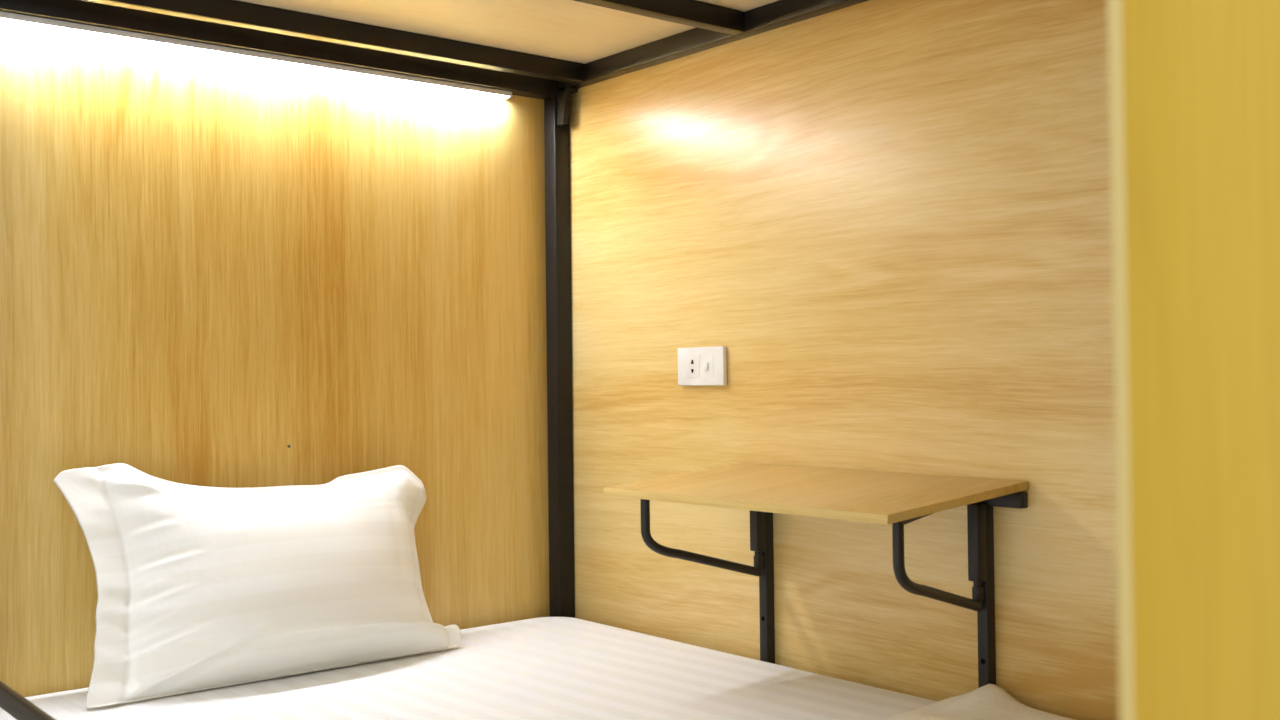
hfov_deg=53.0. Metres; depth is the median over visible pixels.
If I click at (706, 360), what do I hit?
switch
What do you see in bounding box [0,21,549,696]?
wall
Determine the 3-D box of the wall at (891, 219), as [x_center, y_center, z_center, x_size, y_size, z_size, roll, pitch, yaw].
[0.477,-0.262,1.976,0.018,2.450,2.020,0,-1,-39]
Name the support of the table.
attached to the wall at (891, 219)
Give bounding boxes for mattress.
[0,617,937,719]
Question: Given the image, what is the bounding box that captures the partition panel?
[1107,0,1279,719]
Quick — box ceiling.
[237,0,778,63]
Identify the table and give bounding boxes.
[603,463,1027,687]
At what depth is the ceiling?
2.32 m
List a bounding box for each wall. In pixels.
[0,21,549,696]
[569,0,1118,719]
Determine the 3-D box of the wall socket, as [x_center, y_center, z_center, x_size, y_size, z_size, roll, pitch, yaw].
[0.114,0.012,2.393,0.014,0.072,0.128,0,-1,-39]
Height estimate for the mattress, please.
0.150 m
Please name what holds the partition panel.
on the floor
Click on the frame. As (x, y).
(226, 23)
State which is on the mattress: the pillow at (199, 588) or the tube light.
the pillow at (199, 588)
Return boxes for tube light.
[0,11,511,98]
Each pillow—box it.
[53,463,460,708]
[887,684,1075,719]
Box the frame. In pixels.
[0,0,868,719]
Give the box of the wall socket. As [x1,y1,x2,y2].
[678,346,726,385]
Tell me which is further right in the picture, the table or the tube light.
the table
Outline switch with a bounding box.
[700,354,712,377]
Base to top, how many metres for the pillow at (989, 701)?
0.040 m

